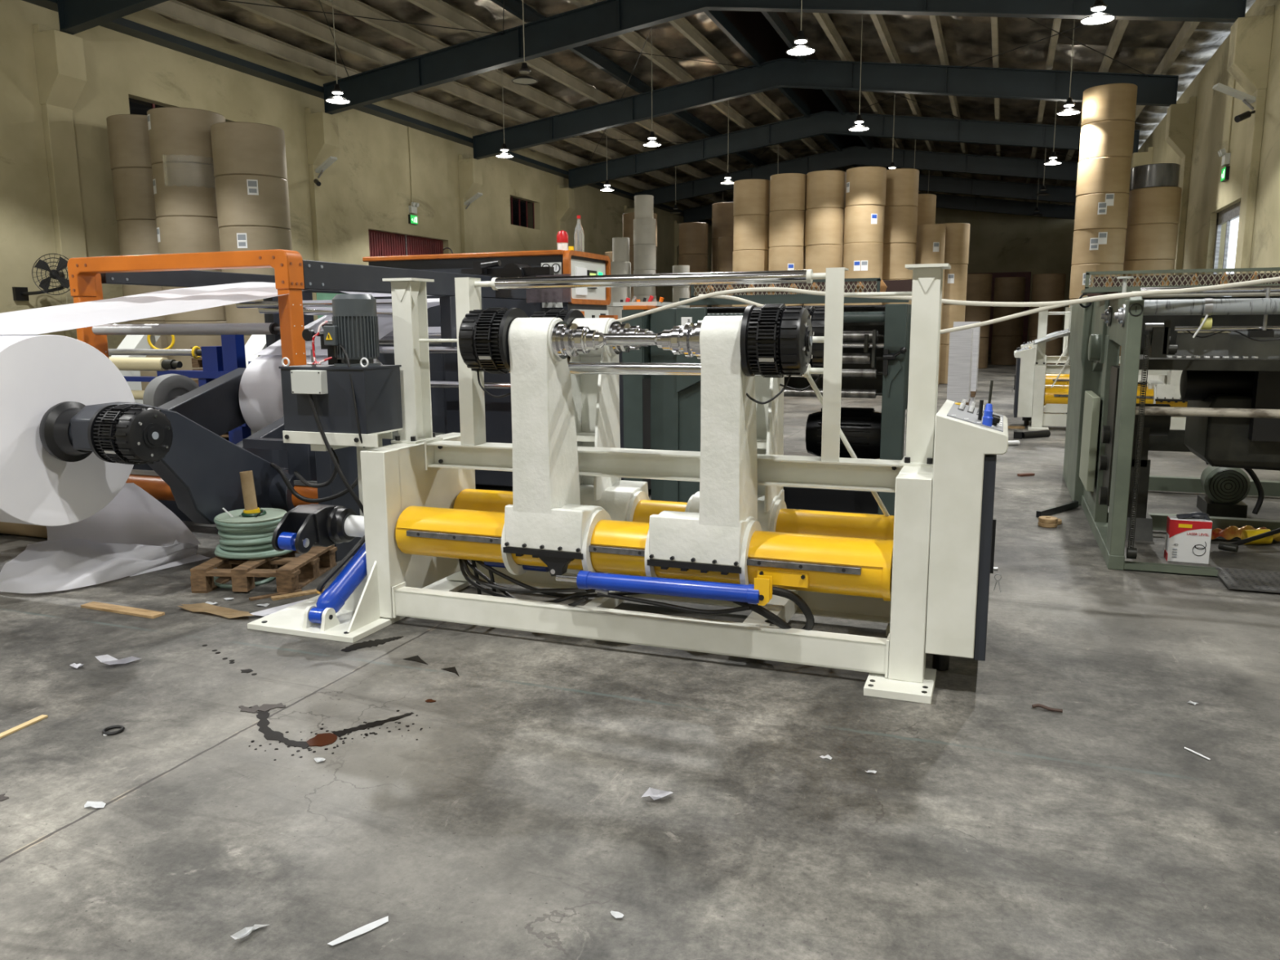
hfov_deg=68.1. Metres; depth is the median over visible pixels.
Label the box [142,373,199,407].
wheel
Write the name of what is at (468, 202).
wall lamp
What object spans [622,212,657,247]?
paper roll
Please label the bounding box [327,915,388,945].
tape strip
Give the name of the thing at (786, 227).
paper roll
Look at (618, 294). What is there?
paper roll
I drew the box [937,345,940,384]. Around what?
paper roll
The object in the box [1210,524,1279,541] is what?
snack bag
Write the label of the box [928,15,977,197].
purlin
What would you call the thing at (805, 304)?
paper roll
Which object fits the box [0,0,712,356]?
wall
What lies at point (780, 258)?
paper roll
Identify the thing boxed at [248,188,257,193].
print
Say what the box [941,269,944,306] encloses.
paper roll
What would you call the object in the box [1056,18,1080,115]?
pendant lamp
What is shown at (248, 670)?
oil stain
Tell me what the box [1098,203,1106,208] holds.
print
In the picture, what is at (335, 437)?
shelf
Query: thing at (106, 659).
paper scrap
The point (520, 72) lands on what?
diffuser
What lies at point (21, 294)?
wall fan
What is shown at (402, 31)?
purlin
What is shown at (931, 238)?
paper roll
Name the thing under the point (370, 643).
oil stain
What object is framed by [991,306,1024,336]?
paper roll
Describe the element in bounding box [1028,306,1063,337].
paper roll
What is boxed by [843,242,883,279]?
paper roll
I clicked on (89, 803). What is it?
paper scrap
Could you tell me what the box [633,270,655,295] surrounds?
paper roll
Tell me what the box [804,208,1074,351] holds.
wall
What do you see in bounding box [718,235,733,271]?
paper roll
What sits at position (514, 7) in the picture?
purlin
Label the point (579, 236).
water bottle
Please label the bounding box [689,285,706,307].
paper roll
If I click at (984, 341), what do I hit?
paper roll
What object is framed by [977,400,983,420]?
lever
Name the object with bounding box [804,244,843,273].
paper roll
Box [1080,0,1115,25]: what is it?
pendant lamp
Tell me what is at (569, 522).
stand
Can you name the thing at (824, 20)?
purlin
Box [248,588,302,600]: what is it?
plank
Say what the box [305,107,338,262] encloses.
wall pillar
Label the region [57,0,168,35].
roof beam
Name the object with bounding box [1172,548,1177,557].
print
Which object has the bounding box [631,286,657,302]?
paper roll
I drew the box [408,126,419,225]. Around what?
exit sign
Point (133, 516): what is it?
paper
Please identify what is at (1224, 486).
fan grille
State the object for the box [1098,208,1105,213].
print
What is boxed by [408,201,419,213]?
lamp
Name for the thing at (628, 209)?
wall pillar
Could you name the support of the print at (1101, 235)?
attached to the paper roll at (1095, 246)
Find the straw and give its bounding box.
[1184,746,1210,759]
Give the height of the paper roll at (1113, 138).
0.636 m
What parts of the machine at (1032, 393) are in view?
cabinet door, frame, foot plate, panel, tie rod, diagonal rod, guide rail, idler post, guide rail, swing arm, swing arm, clamp plate, plate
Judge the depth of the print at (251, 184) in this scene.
14.06 m
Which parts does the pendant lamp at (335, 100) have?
rod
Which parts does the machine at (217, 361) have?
cross rail, cross rail, post, post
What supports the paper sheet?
on the floor
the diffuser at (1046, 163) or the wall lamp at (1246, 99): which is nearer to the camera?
the wall lamp at (1246, 99)
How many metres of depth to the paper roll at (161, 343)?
15.36 m
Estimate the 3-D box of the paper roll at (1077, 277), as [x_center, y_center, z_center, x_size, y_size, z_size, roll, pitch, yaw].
[8.769,-3.809,18.220,0.910,0.636,0.910,3,10,20]
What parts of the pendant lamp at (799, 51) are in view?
rod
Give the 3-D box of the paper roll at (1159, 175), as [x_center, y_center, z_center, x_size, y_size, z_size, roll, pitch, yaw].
[9.752,-5.718,17.956,0.820,0.416,0.820,3,10,20]
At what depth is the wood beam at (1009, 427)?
13.43 m
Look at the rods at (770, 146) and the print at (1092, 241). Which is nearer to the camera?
the print at (1092, 241)
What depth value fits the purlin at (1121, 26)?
18.79 m
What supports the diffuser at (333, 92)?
attached to the pendant lamp at (335, 100)
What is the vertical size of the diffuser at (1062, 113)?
0.012 m
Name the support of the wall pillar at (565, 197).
on the floor
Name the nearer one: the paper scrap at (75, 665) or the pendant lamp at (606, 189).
the paper scrap at (75, 665)
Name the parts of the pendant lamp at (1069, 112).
rod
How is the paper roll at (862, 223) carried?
on the paper roll at (863, 260)
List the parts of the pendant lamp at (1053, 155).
rod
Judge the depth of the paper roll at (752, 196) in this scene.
22.05 m
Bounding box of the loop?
[213,576,275,587]
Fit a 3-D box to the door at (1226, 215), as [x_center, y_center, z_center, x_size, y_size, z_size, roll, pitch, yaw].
[10.158,-2.997,16.470,0.060,3.430,2.400,3,10,20]
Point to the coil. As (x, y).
(242, 535)
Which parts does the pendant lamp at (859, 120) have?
rod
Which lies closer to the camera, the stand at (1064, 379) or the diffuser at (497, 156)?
the stand at (1064, 379)
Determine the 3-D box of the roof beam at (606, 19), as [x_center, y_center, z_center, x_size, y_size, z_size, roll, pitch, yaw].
[1.200,-8.108,16.861,16.612,1.724,0.200,3,10,20]
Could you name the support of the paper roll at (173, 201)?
on the paper roll at (175, 234)
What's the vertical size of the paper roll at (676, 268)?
0.446 m
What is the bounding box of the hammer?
[1217,528,1279,552]
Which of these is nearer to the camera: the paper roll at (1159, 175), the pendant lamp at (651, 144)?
the paper roll at (1159, 175)
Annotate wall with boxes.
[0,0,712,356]
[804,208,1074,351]
[1128,0,1279,297]
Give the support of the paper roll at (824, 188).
on the paper roll at (823, 226)
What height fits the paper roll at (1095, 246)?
0.636 m
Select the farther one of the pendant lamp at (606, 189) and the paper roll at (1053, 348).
the paper roll at (1053, 348)
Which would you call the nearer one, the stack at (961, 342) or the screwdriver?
the screwdriver
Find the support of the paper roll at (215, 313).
on the paper roll at (181, 342)
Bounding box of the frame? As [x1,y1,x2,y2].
[110,334,266,435]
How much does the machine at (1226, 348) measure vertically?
1.818 m
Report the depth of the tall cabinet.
13.78 m
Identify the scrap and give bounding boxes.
[70,662,83,667]
[84,800,106,808]
[95,654,140,664]
[177,602,253,617]
[204,601,217,604]
[257,603,269,606]
[314,757,324,762]
[610,910,623,918]
[641,787,672,799]
[819,754,832,759]
[865,769,876,773]
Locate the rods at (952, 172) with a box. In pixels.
[697,172,977,208]
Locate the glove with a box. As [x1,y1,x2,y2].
[1176,511,1210,520]
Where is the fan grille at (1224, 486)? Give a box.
[1208,470,1248,502]
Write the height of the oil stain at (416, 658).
0.001 m
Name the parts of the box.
yellow name plate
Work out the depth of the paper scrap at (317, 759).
3.31 m
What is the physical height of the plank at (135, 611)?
0.014 m
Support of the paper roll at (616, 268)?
on the paper roll at (618, 294)
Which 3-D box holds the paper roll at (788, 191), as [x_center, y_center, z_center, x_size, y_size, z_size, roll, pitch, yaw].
[3.436,-6.628,21.961,0.840,0.804,0.840,3,10,20]
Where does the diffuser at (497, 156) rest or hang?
attached to the pendant lamp at (504, 155)
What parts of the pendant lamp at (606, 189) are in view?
rod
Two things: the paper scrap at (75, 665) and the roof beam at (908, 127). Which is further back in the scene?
the roof beam at (908, 127)
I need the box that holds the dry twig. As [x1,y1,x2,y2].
[1031,703,1062,712]
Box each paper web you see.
[0,282,391,334]
[254,298,439,355]
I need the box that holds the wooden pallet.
[190,544,337,593]
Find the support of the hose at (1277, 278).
attached to the machine at (1226, 348)
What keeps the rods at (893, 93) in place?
attached to the roof beam at (887, 77)
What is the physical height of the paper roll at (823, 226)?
0.806 m
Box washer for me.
[102,724,124,735]
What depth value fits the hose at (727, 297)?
6.47 m
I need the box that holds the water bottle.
[573,215,584,252]
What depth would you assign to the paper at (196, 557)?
6.05 m
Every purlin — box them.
[146,0,703,208]
[226,0,727,203]
[317,0,733,195]
[406,0,738,173]
[490,0,767,167]
[569,0,795,160]
[668,17,846,174]
[813,13,929,193]
[869,13,953,195]
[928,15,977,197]
[991,17,1001,199]
[1023,18,1062,201]
[1048,20,1128,204]
[1073,22,1199,205]
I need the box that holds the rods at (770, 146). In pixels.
[744,146,1079,169]
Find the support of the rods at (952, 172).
attached to the roof beam at (855, 155)
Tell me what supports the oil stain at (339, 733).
on the floor
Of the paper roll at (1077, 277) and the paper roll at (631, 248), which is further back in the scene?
the paper roll at (631, 248)
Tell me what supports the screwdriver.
on the stand at (569, 522)
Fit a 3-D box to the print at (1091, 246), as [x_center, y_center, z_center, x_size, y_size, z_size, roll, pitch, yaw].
[8.505,-4.369,17.753,0.106,0.060,0.003,6,11,35]
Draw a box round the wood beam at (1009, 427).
[1008,426,1024,428]
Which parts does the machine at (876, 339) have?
cabinet door, frame, panel, guard frame, rail, panel, drive motor, frame, crank handle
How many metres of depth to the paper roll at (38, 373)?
5.12 m
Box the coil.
[213,507,293,559]
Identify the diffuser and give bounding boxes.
[326,98,349,103]
[332,91,342,94]
[496,155,512,157]
[512,78,537,84]
[519,71,529,74]
[643,143,661,146]
[720,182,733,184]
[786,48,813,55]
[795,40,806,44]
[848,127,868,131]
[1044,162,1060,164]
[1057,111,1079,115]
[1063,104,1074,106]
[1081,15,1114,24]
[1091,6,1106,11]
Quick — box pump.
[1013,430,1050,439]
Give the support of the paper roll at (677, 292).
on the paper roll
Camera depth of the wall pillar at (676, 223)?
42.18 m
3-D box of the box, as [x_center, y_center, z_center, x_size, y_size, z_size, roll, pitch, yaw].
[3.454,0.377,5.976,0.236,0.270,0.132,3,10,20]
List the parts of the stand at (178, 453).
gantry post, rating plate, plate, swing arm, swing arm, guide rail, swing arm, gantry post, frame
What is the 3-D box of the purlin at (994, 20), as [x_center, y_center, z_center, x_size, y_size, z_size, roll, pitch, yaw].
[7.431,-9.044,19.811,0.108,0.266,62.600,3,10,20]
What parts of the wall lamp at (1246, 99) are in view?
lamp panel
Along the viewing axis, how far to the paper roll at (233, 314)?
14.36 m
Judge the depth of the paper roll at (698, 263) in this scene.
25.83 m
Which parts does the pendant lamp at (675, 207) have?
rod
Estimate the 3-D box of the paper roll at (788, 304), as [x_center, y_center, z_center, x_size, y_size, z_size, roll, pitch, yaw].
[3.441,-4.237,22.365,0.840,0.804,0.840,3,10,20]
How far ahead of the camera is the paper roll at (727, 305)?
24.60 m
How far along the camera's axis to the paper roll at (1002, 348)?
32.91 m
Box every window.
[128,97,164,115]
[510,196,534,229]
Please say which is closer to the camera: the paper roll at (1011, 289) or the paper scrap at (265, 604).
the paper scrap at (265, 604)
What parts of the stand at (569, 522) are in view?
plate, beam plate, plate, frame, plate, guide rail, idler post, rating plate, plate, clamp plate, swing arm, piston rod, swing arm, plate, guide rail, tie rod, clamp plate, plate, swing arm, rating plate, swing arm, plate, lug plate, guide rail, plate, idler post, diagonal rod, beam plate, foot plate, foot plate, frame, plate, control panel, cabinet door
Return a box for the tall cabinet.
[316,293,337,319]
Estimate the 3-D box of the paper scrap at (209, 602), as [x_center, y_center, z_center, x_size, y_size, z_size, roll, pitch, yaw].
[-2.341,0.673,5.186,0.082,0.009,0.050,3,10,20]
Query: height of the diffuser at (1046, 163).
0.012 m
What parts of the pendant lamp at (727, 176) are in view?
rod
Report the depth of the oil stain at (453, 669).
4.17 m
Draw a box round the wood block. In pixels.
[1017,472,1035,476]
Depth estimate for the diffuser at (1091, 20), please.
12.15 m
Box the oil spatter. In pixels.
[202,644,430,760]
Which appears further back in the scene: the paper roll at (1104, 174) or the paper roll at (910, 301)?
the paper roll at (910, 301)
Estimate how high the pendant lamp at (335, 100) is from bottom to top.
1.989 m
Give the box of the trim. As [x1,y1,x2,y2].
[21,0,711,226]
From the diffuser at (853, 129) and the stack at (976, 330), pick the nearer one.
the stack at (976, 330)
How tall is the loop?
0.021 m
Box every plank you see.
[0,714,48,738]
[80,601,164,618]
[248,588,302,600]
[271,588,324,600]
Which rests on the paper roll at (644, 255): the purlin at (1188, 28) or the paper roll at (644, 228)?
the paper roll at (644, 228)
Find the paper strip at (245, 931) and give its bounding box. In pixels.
[230,924,269,939]
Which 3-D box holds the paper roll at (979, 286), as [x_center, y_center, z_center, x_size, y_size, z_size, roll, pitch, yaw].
[10.818,-6.125,30.591,1.000,0.996,1.000,3,10,20]
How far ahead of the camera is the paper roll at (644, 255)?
19.81 m
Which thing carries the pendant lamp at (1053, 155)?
hanging from the ceiling at (1144, 44)
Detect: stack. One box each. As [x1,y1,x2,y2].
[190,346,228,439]
[946,328,973,405]
[953,321,980,405]
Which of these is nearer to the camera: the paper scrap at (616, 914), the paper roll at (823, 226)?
the paper scrap at (616, 914)
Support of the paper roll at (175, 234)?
on the paper roll at (215, 313)
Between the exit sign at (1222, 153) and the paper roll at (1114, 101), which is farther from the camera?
the paper roll at (1114, 101)
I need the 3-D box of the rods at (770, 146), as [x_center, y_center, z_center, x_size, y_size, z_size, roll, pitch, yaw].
[8.263,-10.576,30.081,11.915,1.003,6.040,3,10,20]
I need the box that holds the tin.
[1240,528,1272,544]
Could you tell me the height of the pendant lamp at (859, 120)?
2.461 m
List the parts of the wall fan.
motor and arm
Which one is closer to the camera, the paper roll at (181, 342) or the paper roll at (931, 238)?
the paper roll at (181, 342)
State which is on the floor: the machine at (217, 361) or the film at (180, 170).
the machine at (217, 361)
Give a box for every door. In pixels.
[368,229,443,257]
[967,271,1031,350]
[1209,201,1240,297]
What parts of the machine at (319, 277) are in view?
frame, frame, orange trim, gauge panel, knob panel, panel, white door panel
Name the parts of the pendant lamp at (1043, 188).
rod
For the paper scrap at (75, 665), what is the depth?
4.23 m
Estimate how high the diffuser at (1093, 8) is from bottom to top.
0.012 m
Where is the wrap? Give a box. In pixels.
[1008,440,1020,445]
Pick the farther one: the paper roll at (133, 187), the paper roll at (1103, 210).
the paper roll at (1103, 210)
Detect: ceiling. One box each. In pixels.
[157,0,853,208]
[720,10,895,168]
[785,0,1256,205]
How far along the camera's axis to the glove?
5.93 m
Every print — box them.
[237,234,245,239]
[238,242,245,246]
[248,181,257,186]
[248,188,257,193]
[862,261,866,265]
[1090,239,1097,243]
[1090,244,1097,248]
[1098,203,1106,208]
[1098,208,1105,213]
[1099,233,1106,237]
[1106,194,1113,199]
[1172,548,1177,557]
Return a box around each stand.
[0,248,391,561]
[247,263,1008,704]
[1020,307,1160,408]
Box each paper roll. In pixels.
[0,334,135,526]
[106,114,151,170]
[111,167,156,221]
[116,219,159,256]
[122,284,165,321]
[125,321,168,358]
[140,370,157,404]
[146,106,225,165]
[151,162,217,217]
[155,216,222,270]
[161,269,226,321]
[164,321,226,370]
[210,121,287,181]
[214,174,290,230]
[218,226,292,275]
[225,298,264,323]
[239,355,382,432]
[244,335,251,344]
[604,251,612,262]
[606,286,631,306]
[606,306,622,324]
[610,262,631,275]
[612,237,629,262]
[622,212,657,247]
[629,246,657,274]
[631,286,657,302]
[633,217,655,244]
[633,244,656,270]
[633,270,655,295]
[634,195,653,218]
[634,295,656,302]
[672,265,689,287]
[672,287,689,308]
[678,253,707,272]
[679,222,707,254]
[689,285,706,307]
[711,202,733,239]
[711,238,718,272]
[717,304,732,306]
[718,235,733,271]
[732,304,750,306]
[733,178,769,217]
[733,214,768,251]
[733,249,768,271]
[768,209,805,248]
[768,246,804,271]
[769,173,806,212]
[785,303,804,306]
[804,207,844,246]
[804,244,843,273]
[804,303,825,306]
[805,170,845,209]
[843,204,884,244]
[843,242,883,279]
[844,166,886,207]
[844,302,882,305]
[882,243,915,279]
[882,279,911,304]
[883,205,917,244]
[884,168,919,207]
[915,223,946,264]
[917,193,936,225]
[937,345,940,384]
[938,344,949,383]
[939,306,942,345]
[940,222,969,264]
[940,304,965,344]
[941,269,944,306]
[942,263,967,304]
[964,306,991,337]
[965,273,992,306]
[977,337,988,368]
[990,335,1022,364]
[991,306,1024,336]
[993,276,1025,302]
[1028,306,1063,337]
[1028,337,1062,364]
[1031,273,1066,302]
[1069,263,1124,299]
[1071,228,1126,265]
[1074,192,1128,231]
[1075,156,1131,196]
[1079,120,1134,161]
[1080,83,1137,127]
[1123,259,1174,275]
[1124,222,1177,261]
[1127,186,1182,226]
[1129,163,1180,191]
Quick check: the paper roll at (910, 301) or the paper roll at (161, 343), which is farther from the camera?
the paper roll at (910, 301)
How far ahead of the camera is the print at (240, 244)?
14.16 m
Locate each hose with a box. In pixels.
[616,287,1159,322]
[698,293,764,306]
[940,276,1279,333]
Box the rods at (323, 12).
[218,0,504,79]
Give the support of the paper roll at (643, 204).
on the paper roll at (644, 228)
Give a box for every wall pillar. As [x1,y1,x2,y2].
[32,23,86,339]
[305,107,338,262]
[457,154,482,253]
[555,184,574,234]
[624,205,634,213]
[674,220,679,265]
[1129,146,1153,180]
[1164,96,1196,275]
[1226,5,1275,274]
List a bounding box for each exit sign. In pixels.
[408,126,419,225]
[1217,78,1235,182]
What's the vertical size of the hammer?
0.129 m
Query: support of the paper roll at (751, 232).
on the paper roll at (744, 260)
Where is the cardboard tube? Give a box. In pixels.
[222,471,264,516]
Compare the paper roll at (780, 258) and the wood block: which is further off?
the paper roll at (780, 258)
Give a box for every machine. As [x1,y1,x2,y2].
[100,247,650,489]
[107,334,251,444]
[613,277,937,515]
[1011,304,1187,431]
[1062,266,1279,577]
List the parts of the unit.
tank lid, oil tank, electric motor, support leg, support leg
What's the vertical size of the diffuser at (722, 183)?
0.012 m
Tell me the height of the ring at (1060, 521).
0.032 m
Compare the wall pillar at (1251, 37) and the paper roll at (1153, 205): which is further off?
the paper roll at (1153, 205)
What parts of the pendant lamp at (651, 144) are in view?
rod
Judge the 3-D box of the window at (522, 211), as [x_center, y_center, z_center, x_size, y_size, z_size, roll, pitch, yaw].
[-3.718,-8.209,29.186,0.040,0.850,1.990,3,10,20]
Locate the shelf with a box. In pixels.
[282,427,403,447]
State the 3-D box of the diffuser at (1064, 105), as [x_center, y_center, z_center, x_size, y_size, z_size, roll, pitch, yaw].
[7.957,-6.942,17.575,0.170,0.012,0.170,3,10,20]
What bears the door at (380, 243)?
in the wall at (369, 180)
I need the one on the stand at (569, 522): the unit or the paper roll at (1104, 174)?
the unit
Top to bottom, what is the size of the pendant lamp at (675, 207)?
1.989 m
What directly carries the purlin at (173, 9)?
attached to the ceiling at (666, 38)
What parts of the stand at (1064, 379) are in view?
tie rod, guide rail, diagonal rod, idler post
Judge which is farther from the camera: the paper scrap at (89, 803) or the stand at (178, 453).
the stand at (178, 453)
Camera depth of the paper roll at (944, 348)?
23.08 m
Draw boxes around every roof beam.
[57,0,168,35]
[323,0,1246,115]
[472,58,1178,159]
[568,111,1139,188]
[635,146,1078,205]
[684,174,1076,222]
[844,192,1075,219]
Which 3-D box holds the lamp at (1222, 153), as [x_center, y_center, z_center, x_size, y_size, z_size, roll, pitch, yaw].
[9.966,-5.511,16.177,0.156,0.267,0.260,3,10,20]
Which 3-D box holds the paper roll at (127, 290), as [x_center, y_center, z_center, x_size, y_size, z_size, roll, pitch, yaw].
[-7.984,-3.036,15.721,1.040,0.791,1.040,3,10,20]
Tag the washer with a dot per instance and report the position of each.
(104, 731)
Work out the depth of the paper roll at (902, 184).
21.67 m
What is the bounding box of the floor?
[0,350,1279,959]
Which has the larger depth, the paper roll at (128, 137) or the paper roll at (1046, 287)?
the paper roll at (1046, 287)
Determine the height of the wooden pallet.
0.140 m
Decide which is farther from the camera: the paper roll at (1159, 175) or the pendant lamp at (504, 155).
the pendant lamp at (504, 155)
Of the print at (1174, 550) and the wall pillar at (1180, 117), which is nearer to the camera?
the print at (1174, 550)
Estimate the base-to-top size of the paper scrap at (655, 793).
0.029 m
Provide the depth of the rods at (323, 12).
16.74 m
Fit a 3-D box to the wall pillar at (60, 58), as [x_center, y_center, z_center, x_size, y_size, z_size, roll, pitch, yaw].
[-8.832,-3.917,14.873,0.460,6.000,0.480,3,10,20]
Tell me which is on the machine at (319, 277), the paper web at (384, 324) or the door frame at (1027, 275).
the paper web at (384, 324)
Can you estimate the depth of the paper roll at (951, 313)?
22.93 m
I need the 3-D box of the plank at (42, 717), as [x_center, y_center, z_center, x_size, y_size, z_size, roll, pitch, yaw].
[-2.359,0.941,3.577,0.028,0.008,0.261,2,10,16]
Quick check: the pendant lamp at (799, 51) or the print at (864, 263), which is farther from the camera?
the print at (864, 263)
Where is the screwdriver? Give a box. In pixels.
[982,380,993,426]
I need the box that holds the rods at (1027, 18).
[582,17,1151,102]
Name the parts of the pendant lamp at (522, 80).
rod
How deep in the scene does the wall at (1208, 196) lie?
16.82 m
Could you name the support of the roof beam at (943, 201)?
on the wall pillar
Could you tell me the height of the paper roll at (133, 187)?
0.791 m
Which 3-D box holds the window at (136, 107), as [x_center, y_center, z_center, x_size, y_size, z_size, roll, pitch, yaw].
[-8.274,-6.272,17.301,0.040,0.850,2.840,3,10,20]
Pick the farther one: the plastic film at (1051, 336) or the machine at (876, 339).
the plastic film at (1051, 336)
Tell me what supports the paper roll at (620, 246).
on the paper roll at (616, 268)
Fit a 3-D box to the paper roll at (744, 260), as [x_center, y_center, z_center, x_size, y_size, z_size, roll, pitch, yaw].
[2.661,-5.068,22.682,0.880,0.794,0.880,3,10,20]
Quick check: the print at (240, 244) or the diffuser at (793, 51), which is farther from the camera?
the print at (240, 244)
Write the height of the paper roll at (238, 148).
0.739 m
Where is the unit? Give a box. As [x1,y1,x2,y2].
[278,293,403,546]
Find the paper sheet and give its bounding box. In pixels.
[249,599,306,616]
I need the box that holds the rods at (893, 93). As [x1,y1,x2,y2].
[571,93,968,167]
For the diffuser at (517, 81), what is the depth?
15.02 m
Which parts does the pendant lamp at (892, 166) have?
rod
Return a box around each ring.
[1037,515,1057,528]
[1057,518,1062,524]
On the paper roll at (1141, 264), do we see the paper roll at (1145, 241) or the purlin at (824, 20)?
the paper roll at (1145, 241)
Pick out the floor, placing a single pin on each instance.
(988, 824)
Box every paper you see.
[0,537,198,593]
[45,483,200,546]
[128,554,210,576]
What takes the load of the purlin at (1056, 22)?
attached to the ceiling at (1144, 44)
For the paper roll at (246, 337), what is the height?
0.739 m
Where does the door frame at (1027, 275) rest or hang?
in the wall at (999, 242)
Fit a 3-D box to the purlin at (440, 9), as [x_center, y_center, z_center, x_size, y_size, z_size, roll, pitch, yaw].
[-1.361,-9.532,23.101,0.108,0.266,62.600,3,10,20]
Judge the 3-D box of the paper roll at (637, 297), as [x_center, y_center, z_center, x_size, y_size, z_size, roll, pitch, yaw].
[0.111,-3.660,20.168,0.470,0.519,0.470,3,10,20]
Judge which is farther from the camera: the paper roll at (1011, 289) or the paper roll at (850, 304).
the paper roll at (1011, 289)
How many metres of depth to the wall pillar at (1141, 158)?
24.99 m
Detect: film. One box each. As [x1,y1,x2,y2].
[162,154,215,188]
[1032,328,1070,345]
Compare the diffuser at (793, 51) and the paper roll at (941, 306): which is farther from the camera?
the paper roll at (941, 306)
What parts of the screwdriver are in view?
rod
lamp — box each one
[313,156,337,186]
[325,0,350,104]
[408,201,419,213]
[464,192,482,208]
[495,69,513,158]
[511,0,537,84]
[556,230,568,250]
[600,146,613,191]
[642,29,662,146]
[670,166,681,213]
[720,100,733,184]
[786,0,815,56]
[848,13,869,131]
[888,93,896,168]
[1031,178,1042,216]
[1035,152,1050,195]
[1043,101,1062,165]
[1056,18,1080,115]
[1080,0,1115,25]
[1212,83,1256,122]
[1217,148,1231,166]
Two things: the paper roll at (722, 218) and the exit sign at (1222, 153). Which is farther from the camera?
the paper roll at (722, 218)
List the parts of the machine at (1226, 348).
rail, gear plate, frame, adjusting knob, drive chain, gear motor, bracket knob, bracket knob, guard frame, rail, plate, floor motor, vertical rod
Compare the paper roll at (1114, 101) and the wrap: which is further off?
the paper roll at (1114, 101)
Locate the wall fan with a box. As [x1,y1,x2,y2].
[12,253,70,301]
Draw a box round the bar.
[1035,500,1078,517]
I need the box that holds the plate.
[1211,566,1279,592]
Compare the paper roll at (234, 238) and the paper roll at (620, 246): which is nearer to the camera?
the paper roll at (234, 238)
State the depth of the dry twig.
3.70 m
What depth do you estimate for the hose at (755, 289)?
5.90 m
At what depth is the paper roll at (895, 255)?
21.94 m
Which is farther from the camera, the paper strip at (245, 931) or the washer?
the washer
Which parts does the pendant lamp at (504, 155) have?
rod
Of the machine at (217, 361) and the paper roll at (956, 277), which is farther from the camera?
the paper roll at (956, 277)
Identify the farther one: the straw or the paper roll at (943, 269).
the paper roll at (943, 269)
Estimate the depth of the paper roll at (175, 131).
14.27 m
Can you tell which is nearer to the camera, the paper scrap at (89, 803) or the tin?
the paper scrap at (89, 803)
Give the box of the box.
[1164,515,1212,564]
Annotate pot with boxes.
[568,246,573,250]
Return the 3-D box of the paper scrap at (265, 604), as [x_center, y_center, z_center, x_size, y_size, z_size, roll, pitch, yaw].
[-2.050,0.677,5.149,0.068,0.008,0.044,3,10,20]
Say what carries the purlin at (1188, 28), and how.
attached to the ceiling at (1144, 44)
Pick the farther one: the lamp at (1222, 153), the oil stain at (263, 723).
the lamp at (1222, 153)
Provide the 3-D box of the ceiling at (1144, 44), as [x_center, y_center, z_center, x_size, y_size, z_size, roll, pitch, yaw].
[7.620,-9.193,19.713,8.800,1.313,63.600,3,10,20]
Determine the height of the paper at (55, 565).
0.218 m
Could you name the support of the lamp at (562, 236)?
on the machine at (319, 277)
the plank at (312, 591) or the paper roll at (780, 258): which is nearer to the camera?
the plank at (312, 591)
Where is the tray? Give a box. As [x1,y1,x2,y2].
[613,302,686,306]
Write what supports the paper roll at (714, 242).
on the paper roll
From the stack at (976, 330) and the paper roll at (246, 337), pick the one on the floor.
the stack at (976, 330)
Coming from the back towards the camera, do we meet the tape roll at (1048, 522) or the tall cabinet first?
the tall cabinet
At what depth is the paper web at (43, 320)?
6.46 m
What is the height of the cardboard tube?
0.271 m
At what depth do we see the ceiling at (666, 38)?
22.13 m
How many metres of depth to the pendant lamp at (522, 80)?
14.96 m
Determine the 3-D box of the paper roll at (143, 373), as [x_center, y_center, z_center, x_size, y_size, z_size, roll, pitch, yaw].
[-7.962,-1.467,15.980,1.040,0.791,1.040,3,10,20]
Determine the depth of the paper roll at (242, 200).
14.14 m
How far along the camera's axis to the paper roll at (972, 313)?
30.30 m
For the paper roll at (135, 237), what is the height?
0.791 m
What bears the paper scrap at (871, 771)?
on the floor
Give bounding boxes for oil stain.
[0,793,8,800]
[238,702,285,712]
[240,668,253,672]
[256,710,309,748]
[306,733,337,746]
[331,711,413,737]
[341,635,403,652]
[403,655,427,664]
[425,698,435,702]
[440,666,459,676]
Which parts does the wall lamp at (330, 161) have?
lamp panel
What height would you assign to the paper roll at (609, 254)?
0.896 m
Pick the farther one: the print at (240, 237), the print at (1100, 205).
the print at (1100, 205)
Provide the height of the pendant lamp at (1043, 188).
1.930 m
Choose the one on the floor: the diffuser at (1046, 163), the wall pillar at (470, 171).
the wall pillar at (470, 171)
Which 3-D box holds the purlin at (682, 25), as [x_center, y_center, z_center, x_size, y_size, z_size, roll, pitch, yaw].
[1.723,-9.812,21.872,0.108,0.266,62.600,3,10,20]
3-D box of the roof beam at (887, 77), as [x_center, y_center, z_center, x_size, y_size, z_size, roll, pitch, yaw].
[3.334,-9.039,22.423,16.612,1.724,0.200,3,10,20]
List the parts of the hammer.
handle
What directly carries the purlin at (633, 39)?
attached to the ceiling at (666, 38)

